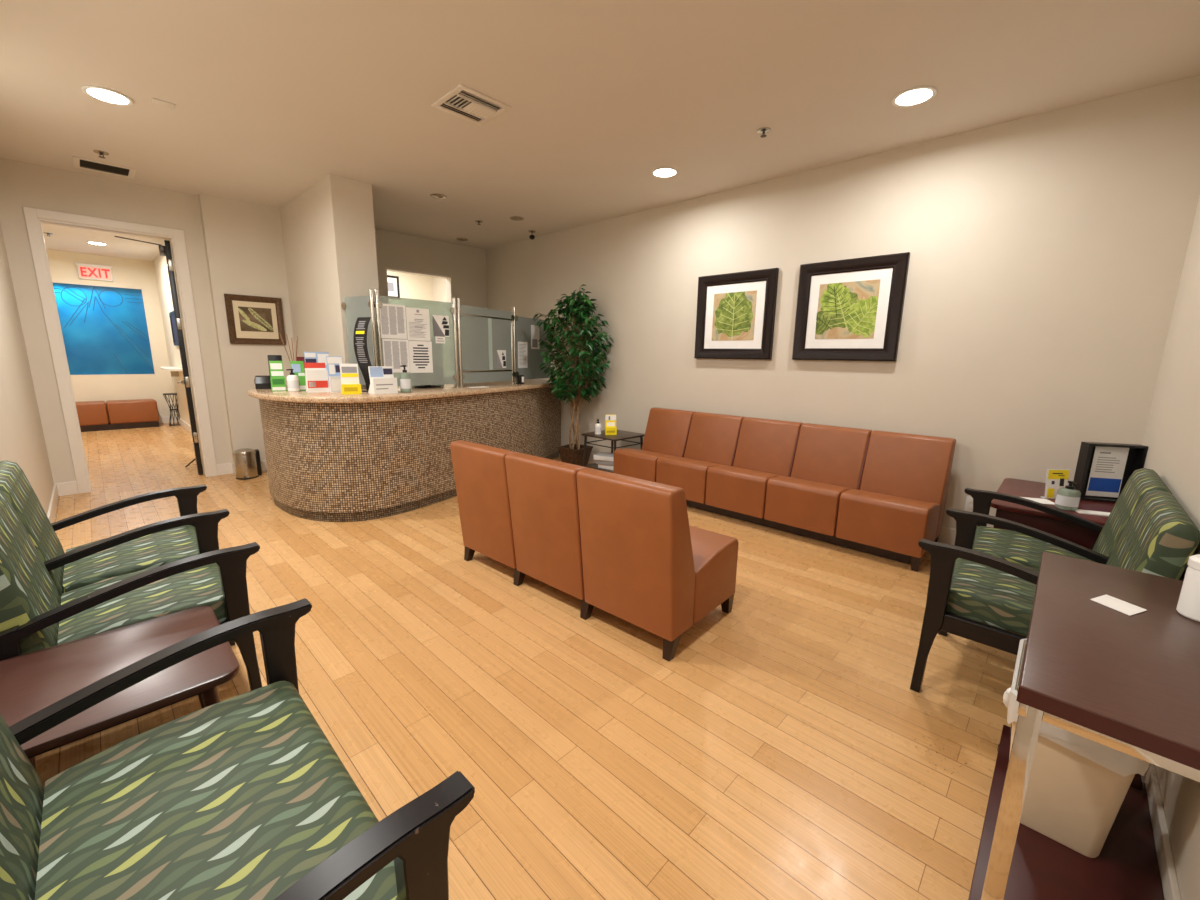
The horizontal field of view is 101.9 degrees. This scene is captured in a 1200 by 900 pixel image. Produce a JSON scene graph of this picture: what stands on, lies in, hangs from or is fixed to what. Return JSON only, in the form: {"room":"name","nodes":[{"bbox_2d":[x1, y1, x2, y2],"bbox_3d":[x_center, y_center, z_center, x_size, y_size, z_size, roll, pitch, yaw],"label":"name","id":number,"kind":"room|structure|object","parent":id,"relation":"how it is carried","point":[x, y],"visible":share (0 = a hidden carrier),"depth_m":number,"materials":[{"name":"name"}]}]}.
{"room":"medical waiting room","nodes":[
{"label":"medical waiting room","id":0,"kind":"room"},
{"bbox_2d":[0,223,53,514],"bbox_3d":[-2.556,-0.486,1.848,7.250,2.895,0.100,11,15,43],"label":"wall","id":1,"kind":"structure","parent":0,"point":[22,440],"depth_m":3.47,"materials":[{"name":"paint"}]},
{"bbox_2d":[47,483,58,522],"bbox_3d":[-2.523,0.870,2.138,7.010,0.125,0.014,11,15,43],"label":"baseboard","id":2,"kind":"structure","parent":1,"relation":"attached to","point":[51,513],"depth_m":4.01,"materials":[{"name":"white paint"}]},
{"bbox_2d":[46,250,176,419],"bbox_3d":[-8.842,-1.802,8.152,0.120,2.895,2.560,11,15,43],"label":"wall","id":3,"kind":"structure","parent":0,"point":[129,273],"depth_m":8.56,"materials":[{"name":"beige paint"}]},
{"bbox_2d":[75,263,112,281],"bbox_3d":[-8.472,-2.980,8.163,0.059,0.245,0.440,11,15,43],"label":"exit sign","id":4,"kind":"object","parent":3,"relation":"attached to","point":[85,271],"visible":1,"depth_m":8.14,"materials":[{"name":"white plastic"}]},
{"bbox_2d":[53,282,155,375],"bbox_3d":[-8.536,-2.055,8.406,0.104,1.505,1.100,11,15,43],"label":"wall art","id":5,"kind":"object","parent":3,"relation":"in","point":[105,330],"depth_m":8.38,"materials":[{"name":"blue paint"}]},
{"bbox_2d":[0,158,232,483],"bbox_3d":[-4.615,-1.084,4.775,0.140,2.895,1.350,11,15,43],"label":"wall","id":6,"kind":"structure","parent":0,"point":[22,184],"depth_m":4.44,"materials":[{"name":"paint"}]},
{"bbox_2d":[23,207,217,493],"bbox_3d":[-4.621,-0.906,4.806,0.176,2.533,1.053,11,15,43],"label":"trim","id":7,"kind":"structure","parent":6,"relation":"attached to","point":[31,215],"depth_m":4.55,"materials":[{"name":"white paint"}]},
{"bbox_2d":[114,236,202,473],"bbox_3d":[-4.808,-0.969,5.346,0.404,2.434,0.864,-8,14,-40],"label":"door","id":8,"kind":"structure","parent":6,"relation":"in","point":[165,250],"depth_m":5.14,"materials":[{"name":"black paint"}]},
{"bbox_2d":[56,460,266,495],"bbox_3d":[-4.296,0.250,5.199,0.124,0.125,2.026,11,15,43],"label":"baseboard","id":9,"kind":"structure","parent":6,"relation":"attached to","point":[65,488],"depth_m":4.61,"materials":[{"name":"white paint"}]},
{"bbox_2d":[154,244,196,426],"bbox_3d":[-6.034,-1.572,7.181,5.310,2.895,0.100,11,15,43],"label":"wall","id":10,"kind":"structure","parent":0,"point":[160,263],"depth_m":8.29,"materials":[{"name":"beige paint"}]},
{"bbox_2d":[160,366,182,376],"bbox_3d":[-7.093,-1.283,8.041,1.700,0.150,0.219,11,15,43],"label":"wall shelf","id":11,"kind":"object","parent":10,"relation":"attached to","point":[174,370],"visible":0.94,"depth_m":8.12,"materials":[{"name":"white paint"}]},
{"bbox_2d":[169,311,178,345],"bbox_3d":[-6.728,-1.920,7.704,0.700,0.520,0.029,11,15,43],"label":"framed picture","id":12,"kind":"object","parent":10,"relation":"attached to","point":[171,314],"visible":0.61,"depth_m":7.79,"materials":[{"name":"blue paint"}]},
{"bbox_2d":[171,315,177,341],"bbox_3d":[-6.723,-1.921,7.709,0.620,0.440,0.013,11,15,43],"label":"print","id":13,"kind":"object","parent":12,"relation":"attached to","point":[173,324],"depth_m":7.79},
{"bbox_2d":[159,416,198,439],"bbox_3d":[-6.907,-0.056,6.573,5.310,0.125,2.360,11,15,43],"label":"baseboard","id":14,"kind":"structure","parent":10,"relation":"attached to","point":[162,420],"depth_m":9.02,"materials":[{"name":"white paint"}]},
{"bbox_2d":[198,193,294,462],"bbox_3d":[-3.868,-1.206,5.461,0.250,2.895,0.690,11,15,43],"label":"wall","id":15,"kind":"structure","parent":0,"point":[244,246],"depth_m":5.26,"materials":[{"name":"paint"}]},
{"bbox_2d":[224,294,285,344],"bbox_3d":[-3.759,-1.418,5.321,0.034,0.512,0.515,11,15,43],"label":"framed picture","id":16,"kind":"object","parent":15,"relation":"attached to","point":[250,319],"visible":1,"depth_m":5.31,"materials":[{"name":"brown wood"}]},
{"bbox_2d":[238,306,272,331],"bbox_3d":[-3.760,-1.426,5.321,0.001,0.255,0.300,11,15,43],"label":"print","id":17,"kind":"object","parent":16,"relation":"attached to","point":[250,318],"depth_m":5.31},
{"bbox_2d":[280,173,383,387],"bbox_3d":[-2.931,-1.159,5.294,1.840,2.895,0.360,11,15,43],"label":"pillar","id":18,"kind":"structure","parent":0,"point":[328,230],"depth_m":4.62,"materials":[{"name":"paint"}]},
{"bbox_2d":[387,271,433,377],"bbox_3d":[-3.792,-1.682,7.924,0.100,2.895,2.310,11,15,43],"label":"wall","id":19,"kind":"structure","parent":0,"point":[414,287],"depth_m":8.32,"materials":[{"name":"beige paint"}]},
{"bbox_2d":[387,275,399,298],"bbox_3d":[-3.446,-2.681,7.992,0.019,0.360,0.300,11,15,43],"label":"framed picture","id":20,"kind":"object","parent":19,"relation":"attached to","point":[393,281],"visible":0.62,"depth_m":8.03,"materials":[{"name":"white paper"}]},
{"bbox_2d":[375,228,486,386],"bbox_3d":[-2.575,-1.442,6.777,0.120,2.895,2.310,11,15,43],"label":"wall","id":21,"kind":"structure","parent":0,"point":[466,265],"depth_m":6.79,"materials":[{"name":"paint"}]},
{"bbox_2d":[385,267,454,379],"bbox_3d":[-2.503,-1.721,6.794,0.128,1.440,0.945,11,15,43],"label":"window","id":22,"kind":"structure","parent":21,"relation":"in","point":[448,278],"depth_m":7.03,"materials":[{"name":"white paint"}]},
{"bbox_2d":[35,423,1026,899],"bbox_3d":[-3.196,0.323,5.368,13.000,0.050,6.300,11,15,43],"label":"floor","id":23,"kind":"structure","parent":0,"point":[785,748],"depth_m":1.92,"materials":[{"name":"brown wood"}]},
{"bbox_2d":[75,399,158,431],"bbox_3d":[-8.442,-0.598,8.343,0.460,0.470,1.272,11,15,43],"label":"bench","id":24,"kind":"object","parent":23,"relation":"on","point":[135,413],"visible":0.77,"depth_m":8.28,"materials":[{"name":"brown leather"}]},
{"bbox_2d":[0,606,239,769],"bbox_3d":[-1.378,0.848,1.404,0.530,0.483,0.525,11,15,43],"label":"side table","id":25,"kind":"object","parent":23,"relation":"on","point":[31,682],"visible":0.59,"depth_m":1.34,"materials":[{"name":"brown laminate"}]},
{"bbox_2d":[0,460,261,690],"bbox_3d":[-1.947,0.516,2.012,1.205,0.884,0.702,11,15,43],"label":"armchair","id":26,"kind":"object","parent":23,"relation":"on","point":[50,596],"visible":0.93,"depth_m":1.80,"materials":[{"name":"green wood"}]},
{"bbox_2d":[0,490,60,654],"bbox_3d":[-1.919,0.396,1.582,0.552,0.484,0.162,11,15,43],"label":"cushion","id":27,"kind":"object","parent":26,"relation":"on","point":[28,592],"depth_m":1.51,"materials":[{"name":"green fabric"}]},
{"bbox_2d":[0,460,64,596],"bbox_3d":[-2.333,0.314,1.972,0.582,0.484,0.162,11,15,43],"label":"cushion","id":28,"kind":"object","parent":26,"relation":"on","point":[14,483],"depth_m":1.94,"materials":[{"name":"green fabric"}]},
{"bbox_2d":[63,525,198,592],"bbox_3d":[-2.118,0.499,2.240,0.530,0.115,0.483,11,15,43],"label":"seat cushion","id":29,"kind":"object","parent":26,"relation":"on","point":[157,549],"depth_m":2.13,"materials":[{"name":"green fabric"}]},
{"bbox_2d":[57,563,226,644],"bbox_3d":[-1.704,0.581,1.849,0.500,0.115,0.483,11,15,43],"label":"seat cushion","id":30,"kind":"object","parent":26,"relation":"on","point":[200,586],"depth_m":1.77,"materials":[{"name":"green fabric"}]},
{"bbox_2d":[163,393,179,425],"bbox_3d":[-7.726,-0.738,8.823,0.242,0.577,0.244,11,15,43],"label":"table","id":31,"kind":"object","parent":23,"relation":"on","point":[165,394],"visible":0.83,"depth_m":8.79,"materials":[{"name":"black paint"}]},
{"bbox_2d":[0,598,474,899],"bbox_3d":[-0.784,0.746,0.915,0.915,0.884,0.702,11,15,43],"label":"armchair","id":32,"kind":"object","parent":23,"relation":"on","point":[245,796],"visible":1,"depth_m":0.94,"materials":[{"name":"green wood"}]},
{"bbox_2d":[0,714,43,899],"bbox_3d":[-0.968,0.584,0.686,0.852,0.484,0.162,11,15,43],"label":"cushion","id":33,"kind":"object","parent":32,"relation":"on","point":[21,787],"depth_m":0.90,"materials":[{"name":"green fabric"}]},
{"bbox_2d":[35,681,397,899],"bbox_3d":[-0.753,0.769,0.953,0.800,0.115,0.483,11,15,43],"label":"seat cushion","id":34,"kind":"object","parent":32,"relation":"on","point":[240,797],"depth_m":0.96,"materials":[{"name":"green fabric"}]},
{"bbox_2d":[232,448,261,479],"bbox_3d":[-3.821,0.144,5.274,0.240,0.318,0.242,-8,14,-39],"label":"pedal bin","id":35,"kind":"object","parent":23,"relation":"on","point":[247,463],"visible":1,"depth_m":5.21,"materials":[{"name":"metal"}]},
{"bbox_2d":[248,379,563,521],"bbox_3d":[-1.678,-0.190,5.319,1.896,1.020,3.430,11,15,43],"label":"reception desk","id":36,"kind":"object","parent":23,"relation":"on","point":[331,456],"depth_m":4.07,"materials":[{"name":"tile"}]},
{"bbox_2d":[254,376,270,388],"bbox_3d":[-3.066,-0.617,4.426,0.126,0.115,0.120,-6,13,-31],"label":"card terminal","id":37,"kind":"object","parent":36,"relation":"on","point":[261,382],"visible":0.89,"depth_m":4.39,"materials":[{"name":"black plastic"}]},
{"bbox_2d":[269,361,285,390],"bbox_3d":[-2.775,-0.637,4.185,0.105,0.255,0.075,-7,14,-35],"label":"brochure rack","id":38,"kind":"object","parent":36,"relation":"on","point":[278,383],"visible":1,"depth_m":4.17,"materials":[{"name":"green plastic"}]},
{"bbox_2d":[286,369,299,391],"bbox_3d":[-2.627,-0.597,4.159,0.086,0.190,0.088,11,15,43],"label":"sanitizer bottle","id":39,"kind":"object","parent":36,"relation":"on","point":[292,379],"visible":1,"depth_m":4.13,"materials":[{"name":"white plastic"}]},
{"bbox_2d":[290,361,305,390],"bbox_3d":[-2.632,-0.647,4.247,0.105,0.255,0.075,-8,14,-37],"label":"brochure rack","id":40,"kind":"object","parent":36,"relation":"on","point":[297,366],"visible":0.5,"depth_m":4.24,"materials":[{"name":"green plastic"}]},
{"bbox_2d":[304,363,328,392],"bbox_3d":[-2.410,-0.617,4.135,0.160,0.245,0.086,-8,14,-39],"label":"rack","id":41,"kind":"object","parent":36,"relation":"on","point":[316,374],"visible":1,"depth_m":4.11,"materials":[{"name":"white paper"}]},
{"bbox_2d":[308,381,327,387],"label":"print","id":42,"kind":"object","parent":41,"relation":"attached to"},
{"bbox_2d":[304,352,328,382],"bbox_3d":[-2.514,-0.705,4.347,0.200,0.335,0.074,-9,14,-40],"label":"brochure rack","id":43,"kind":"object","parent":36,"relation":"on","point":[310,357],"visible":0.39,"depth_m":4.33,"materials":[{"name":"white paper"}]},
{"bbox_2d":[326,356,341,391],"bbox_3d":[-2.262,-0.650,4.175,0.125,0.300,0.084,-9,14,-40],"label":"brochure rack","id":44,"kind":"object","parent":36,"relation":"on","point":[333,362],"visible":0.73,"depth_m":4.16,"materials":[{"name":"white paper"}]},
{"bbox_2d":[339,364,361,394],"bbox_3d":[-2.051,-0.584,3.994,0.140,0.245,0.107,-7,13,-34],"label":"brochure rack","id":45,"kind":"object","parent":36,"relation":"on","point":[350,384],"visible":1,"depth_m":3.98,"materials":[{"name":"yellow paper"}]},
{"bbox_2d":[353,317,371,391],"bbox_3d":[-2.004,-0.819,4.198,0.150,0.630,0.143,6,12,23],"label":"sign","id":46,"kind":"object","parent":36,"relation":"on","point":[361,325],"visible":0.83,"depth_m":4.13,"materials":[{"name":"black paint"}]},
{"bbox_2d":[368,366,397,393],"bbox_3d":[-1.827,-0.588,4.084,0.107,0.225,0.205,10,14,39],"label":"brochure rack","id":47,"kind":"object","parent":36,"relation":"on","point":[382,380],"visible":1,"depth_m":4.05,"materials":[{"name":"white paper"}]},
{"bbox_2d":[400,365,410,392],"bbox_3d":[-1.690,-0.617,4.220,0.088,0.235,0.090,11,15,43],"label":"sanitizer bottle","id":48,"kind":"object","parent":36,"relation":"on","point":[405,384],"visible":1,"depth_m":4.20,"materials":[{"name":"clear plastic"}]},
{"bbox_2d":[409,337,443,386],"bbox_3d":[-1.789,-0.910,5.026,0.100,0.500,0.320,10,14,38],"label":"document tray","id":49,"kind":"object","parent":36,"relation":"on","point":[437,351],"visible":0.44,"depth_m":5.07,"materials":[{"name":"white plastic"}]},
{"bbox_2d":[415,366,442,387],"bbox_3d":[-1.737,-0.738,4.904,0.129,0.210,0.300,10,14,38],"label":"computer monitor","id":50,"kind":"object","parent":36,"relation":"on","point":[426,379],"visible":0.84,"depth_m":4.88,"materials":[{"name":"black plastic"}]},
{"bbox_2d":[341,289,549,387],"bbox_3d":[-1.332,-1.157,5.339,0.526,0.880,2.611,10,14,40],"label":"glass screen","id":51,"kind":"object","parent":36,"relation":"on","point":[480,338],"visible":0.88,"depth_m":5.16,"materials":[{"name":"glass"}]},
{"bbox_2d":[379,303,406,338],"bbox_3d":[-1.867,-1.160,4.393,0.002,0.300,0.238,11,15,43],"label":"paper notice","id":52,"kind":"object","parent":51,"relation":"attached to","point":[392,317],"visible":1,"depth_m":4.39,"materials":[{"name":"grey paper"}]},
{"bbox_2d":[382,339,409,372],"bbox_3d":[-1.864,-0.862,4.458,0.002,0.300,0.238,11,15,43],"label":"paper notice","id":53,"kind":"object","parent":51,"relation":"attached to","point":[395,351],"visible":0.96,"depth_m":4.46,"materials":[{"name":"grey paper"}]},
{"bbox_2d":[406,307,430,340],"bbox_3d":[-1.703,-1.177,4.563,0.002,0.295,0.225,11,15,43],"label":"paper notice","id":54,"kind":"object","parent":51,"relation":"attached to","point":[418,322],"visible":1,"depth_m":4.56,"materials":[{"name":"grey paper"}]},
{"bbox_2d":[409,310,426,337],"bbox_3d":[-1.706,-1.184,4.558,0.001,0.251,0.176,11,15,43],"label":"print","id":55,"kind":"object","parent":54,"relation":"attached to","point":[417,318],"depth_m":4.56,"materials":[{"name":"grey paper"}]},
{"bbox_2d":[408,341,432,372],"bbox_3d":[-1.701,-0.884,4.626,0.002,0.295,0.228,11,15,43],"label":"paper notice","id":56,"kind":"object","parent":51,"relation":"attached to","point":[420,352],"visible":1,"depth_m":4.62,"materials":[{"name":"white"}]},
{"bbox_2d":[413,345,428,367],"bbox_3d":[-1.701,-0.888,4.625,0.001,0.220,0.160,11,15,43],"label":"print","id":57,"kind":"object","parent":56,"relation":"attached to","point":[420,352],"depth_m":4.62,"materials":[{"name":"black"}]},
{"bbox_2d":[432,315,449,336],"bbox_3d":[-1.544,-1.204,4.726,0.002,0.200,0.170,11,15,43],"label":"poster","id":58,"kind":"object","parent":51,"relation":"attached to","point":[440,323],"visible":1,"depth_m":4.72,"materials":[{"name":"white paper"}]},
{"bbox_2d":[497,350,505,367],"bbox_3d":[-1.111,-1.027,5.502,0.002,0.200,0.155,7,12,27],"label":"poster","id":59,"kind":"object","parent":51,"relation":"attached to","point":[501,354],"visible":1,"depth_m":5.50,"materials":[{"name":"white paper"}]},
{"bbox_2d":[518,342,527,367],"bbox_3d":[-0.929,-1.145,5.860,0.002,0.310,0.210,6,12,23],"label":"paper notice","id":60,"kind":"object","parent":51,"relation":"attached to","point":[522,346],"visible":1,"depth_m":5.86,"materials":[{"name":"grey paper"}]},
{"bbox_2d":[519,344,525,363],"bbox_3d":[-0.930,-1.146,5.855,0.001,0.246,0.151,6,12,23],"label":"print","id":61,"kind":"object","parent":60,"relation":"attached to","point":[519,344],"depth_m":5.84},
{"bbox_2d":[531,325,539,348],"bbox_3d":[-0.809,-1.411,6.084,0.002,0.290,0.200,6,12,23],"label":"poster","id":62,"kind":"object","parent":51,"relation":"attached to","point":[534,330],"visible":0.86,"depth_m":6.07,"materials":[{"name":"white paper"}]},
{"bbox_2d":[533,284,613,465],"bbox_3d":[-0.321,-0.842,5.788,0.935,2.160,0.764,9,13,35],"label":"potted ficus","id":63,"kind":"object","parent":23,"relation":"on","point":[573,453],"visible":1,"depth_m":5.67,"materials":[{"name":"plant"}]},
{"bbox_2d":[557,444,592,465],"bbox_3d":[-0.308,0.083,6.026,0.316,0.255,0.316,9,13,35],"label":"pot","id":64,"kind":"object","parent":63,"relation":"attached to","point":[572,454],"depth_m":5.93,"materials":[{"name":"wicker"}]},
{"bbox_2d":[450,440,738,661],"bbox_3d":[-0.109,0.413,2.868,1.663,0.815,0.690,10,14,40],"label":"lounge sofa","id":65,"kind":"object","parent":23,"relation":"on","point":[626,547],"visible":1,"depth_m":2.43,"materials":[{"name":"brown leather"}]},
{"bbox_2d":[582,430,644,472],"bbox_3d":[0.150,0.068,5.484,0.530,0.506,0.530,11,15,43],"label":"side table","id":66,"kind":"object","parent":23,"relation":"on","point":[621,435],"visible":0.58,"depth_m":5.38,"materials":[{"name":"brown wood"}]},
{"bbox_2d":[585,463,612,472],"bbox_3d":[0.148,0.182,5.506,0.470,0.012,0.470,11,15,43],"label":"shelf","id":67,"kind":"object","parent":66,"relation":"attached to","point":[595,466],"depth_m":5.40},
{"bbox_2d":[598,464,612,469],"bbox_3d":[0.151,0.174,5.382,0.280,0.050,0.210,9,14,37],"label":"magazine","id":68,"kind":"object","parent":66,"relation":"on","point":[608,467],"visible":0.26,"depth_m":5.32,"materials":[{"name":"white paper"}]},
{"bbox_2d":[596,460,612,465],"bbox_3d":[0.123,0.124,5.372,0.280,0.050,0.210,7,13,29],"label":"magazine","id":69,"kind":"object","parent":68,"relation":"on","point":[610,463],"visible":0.27,"depth_m":5.29,"materials":[{"name":"grey paper"}]},
{"bbox_2d":[593,452,613,461],"bbox_3d":[0.096,0.074,5.362,0.280,0.050,0.210,5,12,20],"label":"magazine","id":70,"kind":"object","parent":69,"relation":"on","point":[604,456],"visible":0.56,"depth_m":5.30,"materials":[{"name":"white paper"}]},
{"bbox_2d":[605,415,616,434],"bbox_3d":[0.120,-0.279,5.374,0.125,0.215,0.075,0,11,-6],"label":"sign holder","id":71,"kind":"object","parent":66,"relation":"on","point":[610,420],"visible":1,"depth_m":5.37,"materials":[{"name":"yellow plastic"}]},
{"bbox_2d":[614,407,955,571],"bbox_3d":[1.350,0.165,4.257,2.710,0.815,0.690,11,15,43],"label":"lounge sofa","id":72,"kind":"object","parent":23,"relation":"on","point":[880,493],"visible":0.98,"depth_m":3.87,"materials":[{"name":"brown leather"}]},
{"bbox_2d":[991,478,1114,549],"bbox_3d":[2.715,0.567,2.930,0.575,0.572,0.882,11,15,43],"label":"table","id":73,"kind":"object","parent":23,"relation":"on","point":[1070,531],"visible":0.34,"depth_m":2.67,"materials":[{"name":"brown wood"}]},
{"bbox_2d":[1040,469,1069,498],"bbox_3d":[2.688,0.198,2.864,0.130,0.175,0.032,1,11,1],"label":"sign holder","id":74,"kind":"object","parent":73,"relation":"on","point":[1056,479],"visible":0.94,"depth_m":2.86,"materials":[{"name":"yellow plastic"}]},
{"bbox_2d":[1054,481,1080,510],"bbox_3d":[2.560,0.246,2.658,0.094,0.155,0.096,11,15,43],"label":"sanitizer bottle","id":75,"kind":"object","parent":73,"relation":"on","point":[1072,501],"visible":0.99,"depth_m":2.64,"materials":[{"name":"clear plastic"}]},
{"bbox_2d":[1075,509,1109,516],"bbox_3d":[2.650,0.337,2.588,0.180,0.006,0.070,6,12,23],"label":"paper pad","id":76,"kind":"object","parent":73,"relation":"on","point":[1080,511],"visible":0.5,"depth_m":2.59,"materials":[{"name":"white paper"}]},
{"bbox_2d":[1071,442,1148,502],"bbox_3d":[2.941,0.130,2.815,0.270,0.335,0.070,4,11,15],"label":"picture frame","id":77,"kind":"object","parent":73,"relation":"on","point":[1103,470],"visible":0.87,"depth_m":2.82,"materials":[{"name":"black plastic"}]},
{"bbox_2d":[910,468,1199,692],"bbox_3d":[1.941,0.542,2.175,0.702,0.884,1.195,11,15,43],"label":"armchair","id":78,"kind":"object","parent":23,"relation":"on","point":[982,586],"visible":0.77,"depth_m":1.93,"materials":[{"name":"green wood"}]},
{"bbox_2d":[946,558,1038,635],"bbox_3d":[1.717,0.600,2.017,0.483,0.115,0.530,11,15,43],"label":"seat cushion","id":79,"kind":"object","parent":78,"relation":"on","point":[980,593],"depth_m":1.92,"materials":[{"name":"green fabric"}]},
{"bbox_2d":[973,526,1090,567],"bbox_3d":[2.112,0.527,2.421,0.483,0.115,0.490,11,15,43],"label":"seat cushion","id":80,"kind":"object","parent":78,"relation":"on","point":[1009,545],"depth_m":2.39,"materials":[{"name":"green fabric"}]},
{"bbox_2d":[1091,468,1171,562],"bbox_3d":[2.343,0.347,2.163,0.162,0.484,0.542,11,15,43],"label":"cushion","id":81,"kind":"object","parent":78,"relation":"on","point":[1142,481],"depth_m":2.12,"materials":[{"name":"green fabric"}]},
{"bbox_2d":[1106,490,1199,579],"bbox_3d":[1.948,0.420,1.759,0.162,0.484,0.582,11,15,43],"label":"cushion","id":82,"kind":"object","parent":78,"relation":"on","point":[1159,538],"depth_m":1.57,"materials":[{"name":"green fabric"}]},
{"bbox_2d":[968,552,1199,899],"bbox_3d":[1.260,0.785,1.252,0.350,0.740,0.956,11,15,43],"label":"console desk","id":83,"kind":"object","parent":23,"relation":"on","point":[1092,670],"visible":0.89,"depth_m":1.11,"materials":[{"name":"laminate"}]},
{"bbox_2d":[968,725,1163,899],"bbox_3d":[1.257,1.104,1.313,0.347,0.050,0.955,11,15,43],"label":"shelf","id":84,"kind":"object","parent":83,"relation":"attached to","point":[1126,867],"depth_m":1.28,"materials":[{"name":"red laminate"}]},
{"bbox_2d":[1003,638,1150,857],"bbox_3d":[1.339,0.853,1.411,0.284,0.408,0.402,11,15,43],"label":"waste bin","id":85,"kind":"object","parent":83,"relation":"on","point":[1077,788],"visible":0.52,"depth_m":1.28,"materials":[{"name":"beige plastic"}]},
{"bbox_2d":[1090,594,1146,615],"bbox_3d":[1.351,0.404,1.270,0.079,0.002,0.094,-2,11,-14],"label":"paper slip","id":86,"kind":"object","parent":83,"relation":"on","point":[1129,609],"visible":1,"depth_m":1.26,"materials":[{"name":"white paper"}]},
{"bbox_2d":[1176,554,1199,621],"bbox_3d":[1.504,0.343,1.200,0.088,0.153,0.088,11,15,43],"label":"canister","id":87,"kind":"object","parent":83,"relation":"on","point":[1188,605],"visible":1,"depth_m":1.20,"materials":[{"name":"white plastic"}]},
{"bbox_2d":[0,0,1199,260],"bbox_3d":[-3.153,-2.568,4.807,13.000,0.050,6.300,11,15,43],"label":"ceiling","id":88,"kind":"structure","parent":0,"point":[271,98],"depth_m":2.83,"materials":[{"name":"paint"}]},
{"bbox_2d":[72,156,135,178],"bbox_3d":[-4.284,-2.439,4.209,0.340,0.007,0.380,11,15,43],"label":"ceiling vent","id":89,"kind":"object","parent":88,"relation":"in","point":[78,162],"visible":1,"depth_m":4.20,"materials":[{"name":"metal"}]},
{"bbox_2d":[80,159,128,175],"bbox_3d":[-4.284,-2.440,4.208,0.260,0.006,0.300,11,15,43],"label":"grille","id":90,"kind":"object","parent":89,"relation":"attached to","point":[84,164],"depth_m":4.21,"materials":[{"name":"brown metal"}]},
{"bbox_2d":[81,85,133,105],"bbox_3d":[-3.038,-2.186,3.005,0.232,0.009,0.232,11,15,43],"label":"recessed light","id":91,"kind":"object","parent":88,"relation":"in","point":[103,94],"visible":1,"depth_m":3.00,"materials":[{"name":"white plastic"}]},
{"bbox_2d":[151,98,175,108],"bbox_3d":[-2.773,-2.201,3.092,0.080,0.005,0.110,11,15,43],"label":"cover plate","id":92,"kind":"object","parent":88,"relation":"attached to","point":[155,101],"visible":1,"depth_m":3.08,"materials":[{"name":"paint"}]},
{"bbox_2d":[431,84,510,125],"bbox_3d":[-0.812,-2.161,3.064,0.356,0.016,0.356,11,15,43],"label":"ceiling vent","id":93,"kind":"object","parent":88,"relation":"in","point":[466,103],"visible":1,"depth_m":3.05,"materials":[{"name":"white metal"}]},
{"bbox_2d":[651,167,678,177],"bbox_3d":[0.548,-2.348,4.119,0.232,0.009,0.232,11,15,43],"label":"recessed light","id":94,"kind":"object","parent":88,"relation":"in","point":[662,172],"visible":1,"depth_m":4.11,"materials":[{"name":"white plastic"}]},
{"bbox_2d":[891,86,937,106],"bbox_3d":[1.857,-2.088,2.878,0.232,0.009,0.232,11,15,43],"label":"recessed light","id":95,"kind":"object","parent":88,"relation":"in","point":[918,95],"visible":1,"depth_m":2.87,"materials":[{"name":"white plastic"}]},
{"bbox_2d":[431,75,1199,528],"bbox_3d":[0.091,-1.233,5.908,9.160,2.895,0.100,11,15,43],"label":"wall","id":96,"kind":"structure","parent":0,"point":[1048,250],"depth_m":3.49,"materials":[{"name":"paint"}]},
{"bbox_2d":[694,268,778,359],"bbox_3d":[1.270,-1.273,4.640,0.808,0.795,0.049,11,15,43],"label":"framed picture","id":97,"kind":"object","parent":96,"relation":"attached to","point":[735,317],"visible":1,"depth_m":4.61,"materials":[{"name":"brown wood"}]},
{"bbox_2d":[712,290,756,340],"bbox_3d":[1.273,-1.273,4.642,0.445,0.445,0.001,11,15,43],"label":"print","id":98,"kind":"object","parent":97,"relation":"attached to","point":[734,312],"depth_m":4.63},
{"bbox_2d":[559,453,955,544],"bbox_3d":[0.751,0.276,5.452,6.960,0.125,0.014,11,15,43],"label":"baseboard","id":99,"kind":"structure","parent":96,"relation":"attached to","point":[947,535],"depth_m":3.68,"materials":[{"name":"white paint"}]},
{"bbox_2d":[792,252,909,360],"bbox_3d":[1.998,-1.132,3.954,0.805,0.795,0.049,11,15,43],"label":"framed picture","id":100,"kind":"object","parent":96,"relation":"attached to","point":[847,309],"visible":1,"depth_m":3.92,"materials":[{"name":"brown wood"}]},
{"bbox_2d":[815,279,880,338],"bbox_3d":[2.001,-1.132,3.956,0.455,0.447,0.001,11,15,43],"label":"print","id":101,"kind":"object","parent":100,"relation":"attached to","point":[844,308],"depth_m":3.94},
{"bbox_2d":[964,496,972,511],"bbox_3d":[2.716,0.401,3.557,0.072,0.116,0.008,11,15,43],"label":"wall outlet","id":102,"kind":"object","parent":96,"relation":"attached to","point":[969,500],"visible":0.54,"depth_m":3.56,"materials":[{"name":"white plastic"}]},
{"bbox_2d":[1142,196,1199,899],"bbox_3d":[1.687,-0.282,1.127,0.100,2.895,4.910,11,15,43],"label":"wall","id":103,"kind":"structure","parent":0,"point":[1172,432],"depth_m":2.05,"materials":[{"name":"paint"}]},
{"bbox_2d":[1145,764,1181,899],"bbox_3d":[1.625,1.069,1.429,0.014,0.125,4.682,11,15,43],"label":"baseboard","id":104,"kind":"structure","parent":103,"relation":"attached to","point":[1170,886],"depth_m":1.31,"materials":[{"name":"white paint"}]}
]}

